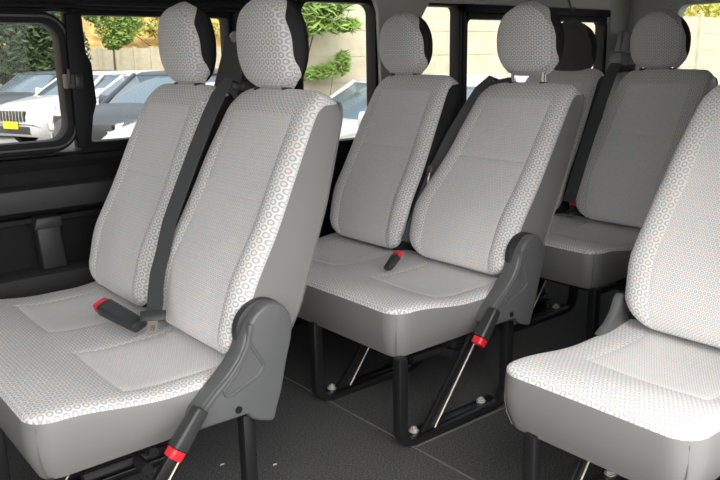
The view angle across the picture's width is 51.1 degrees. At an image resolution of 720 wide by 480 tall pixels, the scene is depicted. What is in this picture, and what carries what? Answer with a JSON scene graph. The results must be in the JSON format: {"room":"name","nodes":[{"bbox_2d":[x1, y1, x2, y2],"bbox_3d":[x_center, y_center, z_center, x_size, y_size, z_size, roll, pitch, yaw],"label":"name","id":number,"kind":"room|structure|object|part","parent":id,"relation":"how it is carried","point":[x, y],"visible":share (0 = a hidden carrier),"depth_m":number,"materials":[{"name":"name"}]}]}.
{"room":"vehicle interior","nodes":[
{"label":"vehicle interior","id":0,"kind":"room"},
{"bbox_2d":[0,8,607,325],"bbox_3d":[-0.628,-0.219,2.682,5.620,1.310,0.060,-12,18,-38],"label":"wall","id":1,"kind":"structure","parent":0,"point":[18,251],"depth_m":2.40,"materials":[{"name":"black plastic"}]},
{"bbox_2d":[0,10,83,157],"bbox_3d":[-1.161,-0.435,2.135,0.728,0.424,0.105,-12,18,-38],"label":"window","id":2,"kind":"structure","parent":1,"relation":"in","point":[66,81],"depth_m":2.31,"materials":[{"name":"black"}]},
{"bbox_2d":[0,257,94,298],"bbox_3d":[-1.736,0.451,1.811,2.620,0.460,0.080,-12,18,-38],"label":"trim","id":3,"kind":"structure","parent":1,"relation":"attached to","point":[34,281],"depth_m":2.34,"materials":[{"name":"grey plastic"}]},
{"bbox_2d":[29,213,66,268],"bbox_3d":[-0.971,0.005,2.347,0.090,0.165,0.064,-12,18,-38],"label":"holder","id":4,"kind":"object","parent":1,"relation":"attached to","point":[46,227],"visible":1,"depth_m":2.33,"materials":[{"name":"grey plastic"}]},
{"bbox_2d":[0,175,115,218],"bbox_3d":[-1.565,-0.003,1.866,3.100,0.090,0.060,-12,18,-38],"label":"trim","id":5,"kind":"structure","parent":1,"relation":"attached to","point":[16,201],"depth_m":2.33,"materials":[{"name":"grey plastic"}]},
{"bbox_2d":[0,148,125,228],"bbox_3d":[-1.532,-0.037,1.896,3.200,0.210,0.045,-12,18,-38],"label":"trim","id":6,"kind":"structure","parent":1,"relation":"attached to","point":[17,165],"depth_m":2.35,"materials":[{"name":"black plastic"}]},
{"bbox_2d":[0,0,250,12],"bbox_3d":[-1.543,-0.618,1.743,3.185,0.118,0.063,-12,18,-38],"label":"trim","id":7,"kind":"structure","parent":1,"relation":"attached to","point":[209,6],"depth_m":2.38,"materials":[{"name":"black plastic"}]},
{"bbox_2d":[61,11,230,147],"bbox_3d":[-0.689,-0.545,2.530,0.582,0.417,0.080,-12,18,-38],"label":"window","id":8,"kind":"structure","parent":1,"relation":"in","point":[84,100],"depth_m":2.35,"materials":[{"name":"black"}]},
{"bbox_3d":[-0.872,-0.496,2.358,0.073,0.410,0.040,-12,18,-38],"label":"sash post","id":9,"kind":"part","parent":8,"relation":"part of","materials":[{"name":"black"}]},
{"bbox_2d":[214,31,242,99],"bbox_3d":[-0.463,-0.457,2.629,0.200,0.526,0.061,-12,18,-38],"label":"anchor","id":10,"kind":"object","parent":1,"relation":"hanging from","point":[229,65],"visible":0.41,"depth_m":2.60,"materials":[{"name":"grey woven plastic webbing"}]},
{"bbox_2d":[230,0,298,96],"bbox_3d":[-0.345,-0.630,2.776,0.272,0.615,0.040,-12,18,-38],"label":"trim","id":11,"kind":"structure","parent":1,"relation":"attached to","point":[233,16],"depth_m":2.66,"materials":[{"name":"black plastic"}]},
{"bbox_2d":[296,0,377,145],"bbox_3d":[-0.095,-0.669,3.019,0.409,0.581,0.062,-12,18,-38],"label":"window","id":12,"kind":"structure","parent":1,"relation":"in","point":[371,36],"depth_m":3.09,"materials":[{"name":"black"}]},
{"bbox_2d":[372,0,428,84],"bbox_3d":[0.179,-0.730,3.200,0.361,0.630,0.040,-12,18,-38],"label":"trim","id":13,"kind":"structure","parent":1,"relation":"attached to","point":[384,9],"depth_m":3.10,"materials":[{"name":"grey plastic"}]},
{"bbox_2d":[428,3,459,81],"bbox_3d":[0.330,-0.762,3.360,0.290,0.570,0.062,-12,18,-38],"label":"window","id":14,"kind":"structure","parent":1,"relation":"in","point":[454,62],"depth_m":3.41,"materials":[{"name":"black plastic"}]},
{"bbox_2d":[426,0,629,115],"bbox_3d":[0.903,-0.899,3.776,1.650,0.660,0.045,-12,18,-38],"label":"trim","id":15,"kind":"structure","parent":1,"relation":"attached to","point":[618,21],"depth_m":4.10,"materials":[{"name":"grey plastic"}]},
{"bbox_2d":[459,4,610,109],"bbox_3d":[0.887,-0.876,3.800,1.172,0.565,0.075,-12,18,-38],"label":"window","id":16,"kind":"structure","parent":1,"relation":"in","point":[468,12],"depth_m":3.53,"materials":[{"name":"black"}]},
{"bbox_2d":[568,0,574,10],"bbox_3d":[1.063,-1.180,3.785,0.010,0.059,0.048,-12,18,-38],"label":"coat hook","id":17,"kind":"object","parent":1,"relation":"attached to","point":[569,2],"visible":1,"depth_m":3.79,"materials":[{"name":"grey plastic"}]},
{"bbox_2d":[615,31,631,78],"bbox_3d":[1.396,-0.879,4.047,0.080,0.480,0.307,5,15,23],"label":"anchor","id":18,"kind":"object","parent":1,"relation":"attached to","point":[624,37],"visible":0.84,"depth_m":4.07,"materials":[{"name":"grey plastic"}]},
{"bbox_2d":[4,278,719,479],"bbox_3d":[0.029,0.619,2.087,5.620,0.060,2.080,-12,18,-38],"label":"floor","id":19,"kind":"structure","parent":0,"point":[308,437],"depth_m":2.20,"materials":[{"name":"carpet"}]},
{"bbox_2d":[0,0,342,479],"bbox_3d":[-0.592,0.013,1.909,0.776,1.222,1.006,-12,18,-38],"label":"seat","id":20,"kind":"object","parent":19,"relation":"on","point":[207,229],"visible":1,"depth_m":1.76,"materials":[{"name":"fabric"}]},
{"bbox_3d":[-0.677,0.501,1.916,0.477,0.274,0.030,-12,18,-38],"label":"leg frame","id":21,"kind":"part","parent":20,"relation":"part of","materials":[{"name":"black paint"}]},
{"bbox_2d":[0,281,224,478],"bbox_3d":[-0.707,0.287,1.930,0.535,0.150,0.920,-12,18,-38],"label":"cushion","id":22,"kind":"object","parent":20,"relation":"on","point":[82,387],"depth_m":1.64,"materials":[{"name":"fabric"}]},
{"bbox_3d":[-0.504,0.212,1.833,0.024,0.032,0.024,-3,14,-6],"label":"latch plate","id":23,"kind":"part","parent":20,"relation":"part of","materials":[{"name":"silver metal"}]},
{"bbox_3d":[-0.431,0.566,1.628,0.477,0.274,0.030,-12,18,-38],"label":"leg frame","id":24,"kind":"part","parent":20,"relation":"part of","materials":[{"name":"black paint"}]},
{"bbox_3d":[-0.600,-0.134,2.213,0.324,0.633,0.424,-12,18,-38],"label":"backrest","id":25,"kind":"part","parent":20,"relation":"part of","materials":[{"name":"fabric"}]},
{"bbox_3d":[-0.286,0.275,1.615,0.138,0.171,0.014,-12,18,-38],"label":"recline lever","id":26,"kind":"part","parent":20,"relation":"part of","materials":[{"name":"grey plastic"}]},
{"bbox_3d":[-0.294,-0.051,1.865,0.338,0.630,0.424,-12,18,-38],"label":"backrest","id":27,"kind":"part","parent":20,"relation":"part of","materials":[{"name":"fabric"}]},
{"bbox_3d":[-0.225,0.196,1.697,0.138,0.138,0.024,-12,18,-38],"label":"hinge plate","id":28,"kind":"part","parent":20,"relation":"part of","materials":[{"name":"grey plastic"}]},
{"bbox_2d":[283,375,506,479],"bbox_3d":[0.302,0.460,2.596,0.879,0.008,1.450,-12,18,-38],"label":"trim","id":29,"kind":"structure","parent":19,"relation":"on","point":[284,376],"depth_m":2.21,"materials":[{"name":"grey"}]},
{"bbox_2d":[297,1,585,445],"bbox_3d":[0.139,-0.146,2.495,0.821,1.227,1.006,-12,18,-38],"label":"seat","id":30,"kind":"object","parent":19,"relation":"on","point":[442,214],"visible":0.91,"depth_m":2.37,"materials":[{"name":"fabric"}]},
{"bbox_3d":[0.036,0.348,2.489,0.477,0.274,0.030,-12,18,-38],"label":"leg frame","id":31,"kind":"part","parent":30,"relation":"part of","materials":[{"name":"black paint"}]},
{"bbox_3d":[0.113,-0.286,2.786,0.324,0.633,0.424,-12,18,-38],"label":"backrest","id":32,"kind":"part","parent":30,"relation":"part of","materials":[{"name":"fabric"}]},
{"bbox_2d":[297,232,497,356],"bbox_3d":[0.006,0.135,2.503,0.535,0.150,0.920,-12,18,-38],"label":"cushion","id":33,"kind":"object","parent":30,"relation":"on","point":[413,302],"depth_m":2.22,"materials":[{"name":"fabric"}]},
{"bbox_3d":[0.282,0.414,2.201,0.477,0.274,0.030,-12,18,-38],"label":"leg frame","id":34,"kind":"part","parent":30,"relation":"part of","materials":[{"name":"black paint"}]},
{"bbox_3d":[0.425,-0.199,2.466,0.380,0.615,0.455,-12,18,-38],"label":"backrest","id":35,"kind":"part","parent":30,"relation":"part of","materials":[{"name":"fabric"}]},
{"bbox_3d":[0.427,0.123,2.188,0.138,0.171,0.014,-12,18,-38],"label":"recline lever","id":36,"kind":"part","parent":30,"relation":"part of","materials":[{"name":"grey plastic"}]},
{"bbox_3d":[0.506,-0.537,2.496,0.014,0.096,0.012,-12,18,-38],"label":"headrest post","id":37,"kind":"part","parent":30,"relation":"part of","materials":[{"name":"silver metal"}]},
{"bbox_3d":[0.488,0.044,2.270,0.138,0.138,0.024,-12,18,-38],"label":"hinge plate","id":38,"kind":"part","parent":30,"relation":"part of","materials":[{"name":"grey plastic"}]},
{"bbox_3d":[0.585,-0.516,2.403,0.014,0.096,0.012,-12,18,-38],"label":"headrest post","id":39,"kind":"part","parent":30,"relation":"part of","materials":[{"name":"silver metal"}]},
{"bbox_2d":[504,85,719,479],"bbox_3d":[0.731,0.052,1.663,0.776,1.217,0.451,-12,18,-38],"label":"seat","id":40,"kind":"object","parent":19,"relation":"on","point":[639,399],"visible":1,"depth_m":1.68,"materials":[{"name":"fabric"}]},
{"bbox_3d":[0.545,0.510,1.787,0.477,0.274,0.030,-12,18,-38],"label":"leg frame","id":41,"kind":"part","parent":40,"relation":"part of","materials":[{"name":"black paint"}]},
{"bbox_2d":[505,319,719,479],"bbox_3d":[0.643,0.331,1.651,0.535,0.150,0.450,-12,18,-38],"label":"cushion","id":42,"kind":"object","parent":40,"relation":"on","point":[639,399],"depth_m":1.53,"materials":[{"name":"fabric"}]},
{"bbox_3d":[0.894,-0.051,1.776,0.338,0.630,0.424,-12,18,-38],"label":"backrest","id":43,"kind":"part","parent":40,"relation":"part of","materials":[{"name":"fabric"}]},
{"bbox_2d":[513,9,717,340],"bbox_3d":[0.818,-0.290,3.041,0.767,1.225,1.006,-12,18,-38],"label":"seat","id":44,"kind":"object","parent":19,"relation":"on","point":[619,163],"visible":0.48,"depth_m":2.95,"materials":[{"name":"fabric"}]},
{"bbox_3d":[0.736,0.199,3.052,0.477,0.274,0.030,-12,18,-38],"label":"leg frame","id":45,"kind":"part","parent":44,"relation":"part of","materials":[{"name":"black paint"}]},
{"bbox_3d":[0.811,-0.436,3.347,0.320,0.634,0.424,-12,18,-38],"label":"backrest","id":46,"kind":"part","parent":44,"relation":"part of","materials":[{"name":"fabric"}]},
{"bbox_2d":[540,213,640,288],"bbox_3d":[0.706,-0.015,3.066,0.535,0.150,0.920,-12,18,-38],"label":"cushion","id":47,"kind":"object","parent":44,"relation":"on","point":[591,251],"depth_m":2.69,"materials":[{"name":"fabric"}]},
{"bbox_3d":[0.982,0.264,2.764,0.477,0.274,0.030,-12,18,-38],"label":"leg frame","id":48,"kind":"part","parent":44,"relation":"part of","materials":[{"name":"black paint"}]},
{"bbox_3d":[1.115,-0.355,2.998,0.329,0.632,0.424,-12,18,-38],"label":"backrest","id":49,"kind":"part","parent":44,"relation":"part of","materials":[{"name":"fabric"}]},
{"bbox_2d":[310,2,451,7],"bbox_3d":[-0.002,-0.776,1.755,5.620,0.270,1.980,-12,18,-38],"label":"ceiling","id":50,"kind":"structure","parent":0,"point":[310,2],"depth_m":3.14,"materials":[{"name":"grey"}]},
{"bbox_2d":[628,0,678,72],"bbox_3d":[2.150,-0.556,3.626,0.070,1.420,2.080,-12,18,-38],"label":"wall","id":51,"kind":"structure","parent":0,"point":[639,9],"depth_m":4.14,"materials":[{"name":"grey plastic"}]},
{"bbox_2d":[670,0,719,68],"bbox_3d":[2.169,-0.836,3.499,0.065,0.625,1.560,-12,18,-38],"label":"window","id":52,"kind":"structure","parent":51,"relation":"in","point":[679,7],"depth_m":3.94,"materials":[{"name":"grey"}]},
{"label":"outside","id":53,"kind":"structure","parent":0,"visible":0},
{"bbox_2d":[0,135,49,142],"bbox_3d":[-1.221,-4.221,24.671,150.000,0.100,120.000,-12,18,-38],"label":"ground","id":54,"kind":"structure","parent":53,"point":[3,139],"depth_m":16.84,"materials":[{"name":"concrete"}]},
{"bbox_2d":[0,12,91,85],"bbox_3d":[-10.059,-5.047,20.943,5.251,3.637,2.287,-12,18,-38],"label":"round tree","id":55,"kind":"object","parent":54,"relation":"on","point":[27,47],"visible":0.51,"depth_m":20.79,"materials":[{"name":"green plant"}]},
{"bbox_2d":[0,70,114,103],"bbox_3d":[-7.629,-3.459,18.742,2.074,1.450,4.445,5,15,25],"label":"parked car","id":56,"kind":"object","parent":54,"relation":"on","point":[23,85],"visible":0.09,"depth_m":17.85,"materials":[{"name":"grey"}]},
{"bbox_2d":[0,70,159,141],"bbox_3d":[-5.761,-2.974,16.610,2.074,1.450,4.445,7,16,30],"label":"parked car","id":57,"kind":"object","parent":54,"relation":"on","point":[24,119],"visible":0.41,"depth_m":14.87,"materials":[{"name":"grey metal"}]},
{"bbox_3d":[-6.870,-2.255,14.820,0.440,0.140,0.025,7,16,30],"label":"number plate","id":58,"kind":"part","parent":57,"relation":"part of","materials":[{"name":"yellow plastic"}]},
{"bbox_2d":[0,110,31,134],"bbox_3d":[-6.847,-2.319,14.847,1.066,0.450,0.090,7,16,30],"label":"grille","id":59,"kind":"object","parent":57,"relation":"attached to","point":[12,122],"depth_m":14.73,"materials":[{"name":"silver metal"}]},
{"bbox_2d":[47,73,137,138],"bbox_3d":[-3.892,-2.568,14.828,2.074,1.440,4.445,7,16,30],"label":"parked car","id":60,"kind":"object","parent":54,"relation":"on","point":[53,117],"visible":0.05,"depth_m":14.12,"materials":[{"name":"grey metal"}]},
{"bbox_2d":[52,116,60,137],"bbox_3d":[-4.978,-1.918,13.064,1.066,0.450,0.090,7,16,30],"label":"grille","id":61,"kind":"object","parent":60,"relation":"attached to","point":[54,118],"depth_m":13.20,"materials":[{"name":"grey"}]},
{"bbox_2d":[0,46,220,85],"bbox_3d":[-12.244,-5.118,24.392,25.120,2.160,0.140,-12,18,-38],"label":"fence","id":62,"kind":"object","parent":54,"relation":"on","point":[133,58],"visible":0.07,"depth_m":27.33,"materials":[{"name":"beige wood"}]},
{"bbox_3d":[-9.467,-5.685,26.642,0.558,2.100,0.060,-12,18,-38],"label":"panel","id":63,"kind":"part","parent":62,"relation":"part of","materials":[{"name":"beige concrete"}]},
{"bbox_3d":[-9.209,-5.767,26.831,0.120,2.160,0.140,-12,18,-38],"label":"post","id":64,"kind":"part","parent":62,"relation":"part of","materials":[{"name":"beige concrete"}]},
{"bbox_3d":[-8.962,-5.793,27.049,0.558,2.100,0.060,-12,18,-38],"label":"panel","id":65,"kind":"part","parent":62,"relation":"part of","materials":[{"name":"beige concrete"}]},
{"bbox_3d":[-8.703,-5.875,27.237,0.120,2.160,0.140,-12,18,-38],"label":"post","id":66,"kind":"part","parent":62,"relation":"part of","materials":[{"name":"beige concrete"}]},
{"bbox_3d":[-8.456,-5.902,27.455,0.558,2.100,0.060,-12,18,-38],"label":"panel","id":67,"kind":"part","parent":62,"relation":"part of","materials":[{"name":"beige concrete"}]},
{"bbox_3d":[-8.197,-5.983,27.644,0.120,2.160,0.140,-12,18,-38],"label":"post","id":68,"kind":"part","parent":62,"relation":"part of","materials":[{"name":"beige concrete"}]},
{"bbox_3d":[-7.950,-6.010,27.862,0.558,2.100,0.060,-12,18,-38],"label":"panel","id":69,"kind":"part","parent":62,"relation":"part of","materials":[{"name":"beige concrete"}]},
{"bbox_3d":[-7.691,-6.091,28.050,0.120,2.160,0.140,-12,18,-38],"label":"post","id":70,"kind":"part","parent":62,"relation":"part of","materials":[{"name":"beige concrete"}]},
{"bbox_3d":[-7.444,-6.118,28.268,0.558,2.100,0.060,-12,18,-38],"label":"panel","id":71,"kind":"part","parent":62,"relation":"part of","materials":[{"name":"beige concrete"}]},
{"bbox_3d":[-5.421,-6.550,29.895,0.558,2.100,0.060,-12,18,-38],"label":"panel","id":72,"kind":"part","parent":62,"relation":"part of","materials":[{"name":"beige concrete"}]},
{"bbox_2d":[3,17,220,48],"bbox_3d":[-15.605,-8.478,30.108,66.000,6.100,12.000,-12,18,-38],"label":"bank","id":73,"kind":"object","parent":54,"relation":"on","point":[93,39],"visible":0.01,"depth_m":29.25,"materials":[{"name":"beige"}]},
{"bbox_2d":[102,17,219,45],"bbox_3d":[-6.587,-7.464,30.527,7.745,3.665,1.200,-12,18,-38],"label":"bush","id":74,"kind":"object","parent":73,"relation":"on","point":[150,30],"visible":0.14,"depth_m":29.14,"materials":[{"name":"green plant"}]},
{"bbox_2d":[82,16,143,69],"bbox_3d":[-8.109,-6.082,25.055,2.169,3.576,1.104,-12,18,-38],"label":"leafy tree","id":75,"kind":"object","parent":54,"relation":"on","point":[115,40],"visible":0.69,"depth_m":24.75,"materials":[{"name":"green plant"}]},
{"bbox_2d":[53,68,217,149],"bbox_3d":[-2.970,-2.069,12.585,2.074,1.500,4.445,5,15,23],"label":"parked car","id":76,"kind":"object","parent":54,"relation":"on","point":[123,106],"visible":0.12,"depth_m":11.55,"materials":[{"name":"grey metal"}]},
{"bbox_2d":[64,124,113,149],"bbox_3d":[-3.821,-1.390,10.705,1.066,0.500,0.090,5,15,23],"label":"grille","id":77,"kind":"object","parent":76,"relation":"attached to","point":[99,131],"depth_m":10.56,"materials":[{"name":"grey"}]},
{"bbox_2d":[98,95,110,102],"bbox_3d":[-4.103,-2.256,12.212,0.248,0.188,0.120,3,14,18],"label":"mirror","id":78,"kind":"object","parent":76,"relation":"attached to","point":[101,97],"depth_m":12.17,"materials":[{"name":"grey mirror"}]},
{"bbox_2d":[102,82,214,138],"bbox_3d":[-1.879,-1.447,10.245,1.855,1.360,3.545,5,15,25],"label":"parked car","id":79,"kind":"object","parent":54,"relation":"on","point":[125,131],"visible":0.02,"depth_m":9.10,"materials":[{"name":"grey metal"}]},
{"bbox_2d":[303,48,351,93],"bbox_3d":[-0.500,-1.490,9.448,1.086,1.775,0.201,-12,18,-38],"label":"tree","id":80,"kind":"object","parent":54,"relation":"on","point":[321,70],"visible":0.77,"depth_m":9.40,"materials":[{"name":"green plant"}]},
{"bbox_2d":[301,2,362,76],"bbox_3d":[-0.540,-1.786,9.154,1.465,2.497,0.603,-12,18,-38],"label":"tree","id":81,"kind":"object","parent":54,"relation":"on","point":[318,24],"visible":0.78,"depth_m":8.95,"materials":[{"name":"green plant"}]},
{"bbox_2d":[330,73,510,135],"bbox_3d":[0.590,-1.287,9.278,4.430,1.420,1.955,-12,18,-38],"label":"parked car","id":82,"kind":"object","parent":54,"relation":"on","point":[352,96],"visible":0.02,"depth_m":8.69,"materials":[{"name":"grey metal"}]},
{"bbox_2d":[340,75,528,138],"bbox_3d":[1.218,-0.845,7.354,4.445,1.450,1.955,-12,18,-38],"label":"parked car","id":83,"kind":"object","parent":54,"relation":"on","point":[472,82],"visible":0.02,"depth_m":6.90,"materials":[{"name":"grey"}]},
{"bbox_2d":[358,111,364,125],"bbox_3d":[0.101,-1.175,7.463,0.244,0.188,0.120,12,19,44],"label":"mirror","id":84,"kind":"object","parent":83,"relation":"attached to","point":[361,114],"depth_m":7.47,"materials":[{"name":"grey mirror"}]},
{"bbox_2d":[304,4,719,95],"bbox_3d":[9.266,-3.950,17.521,26.120,2.390,0.140,-12,18,-38],"label":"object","id":85,"kind":"object","parent":54,"relation":"on","point":[704,53],"visible":0.1,"depth_m":10.92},
{"bbox_3d":[-0.729,-1.813,9.488,0.120,2.390,0.140,-12,18,-38],"label":"post","id":86,"kind":"part","parent":85,"relation":"part of","materials":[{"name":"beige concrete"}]},
{"bbox_3d":[0.034,-1.950,10.120,1.900,2.330,0.060,-12,18,-38],"label":"panel","id":87,"kind":"part","parent":85,"relation":"part of","materials":[{"name":"beige concrete"}]},
{"bbox_3d":[1.571,-2.279,11.356,1.900,2.330,0.060,-12,18,-38],"label":"panel","id":88,"kind":"part","parent":85,"relation":"part of","materials":[{"name":"beige concrete"}]},
{"bbox_3d":[4.647,-2.936,13.828,1.900,2.330,0.060,-12,18,-38],"label":"panel","id":89,"kind":"part","parent":85,"relation":"part of","materials":[{"name":"beige concrete"}]},
{"bbox_3d":[6.185,-3.265,15.064,1.900,2.330,0.060,-12,18,-38],"label":"panel","id":90,"kind":"part","parent":85,"relation":"part of","materials":[{"name":"beige concrete"}]},
{"bbox_3d":[6.959,-3.457,15.667,0.120,2.390,0.140,-12,18,-38],"label":"post","id":91,"kind":"part","parent":85,"relation":"part of","materials":[{"name":"beige concrete"}]},
{"bbox_3d":[7.722,-3.594,16.299,1.900,2.330,0.060,-12,18,-38],"label":"panel","id":92,"kind":"part","parent":85,"relation":"part of","materials":[{"name":"beige concrete"}]},
{"bbox_2d":[684,3,719,17],"bbox_3d":[7.448,-4.087,16.633,22.692,3.215,0.877,-12,18,-38],"label":"hedge","id":93,"kind":"object","parent":54,"relation":"on","point":[714,7],"visible":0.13,"depth_m":16.24,"materials":[{"name":"yellow plant"}]},
{"bbox_2d":[686,4,718,15],"bbox_3d":[13.973,-7.335,25.976,38.000,4.800,4.400,-12,18,-38],"label":"bank","id":94,"kind":"object","parent":54,"relation":"on","point":[692,9],"depth_m":19.95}
]}

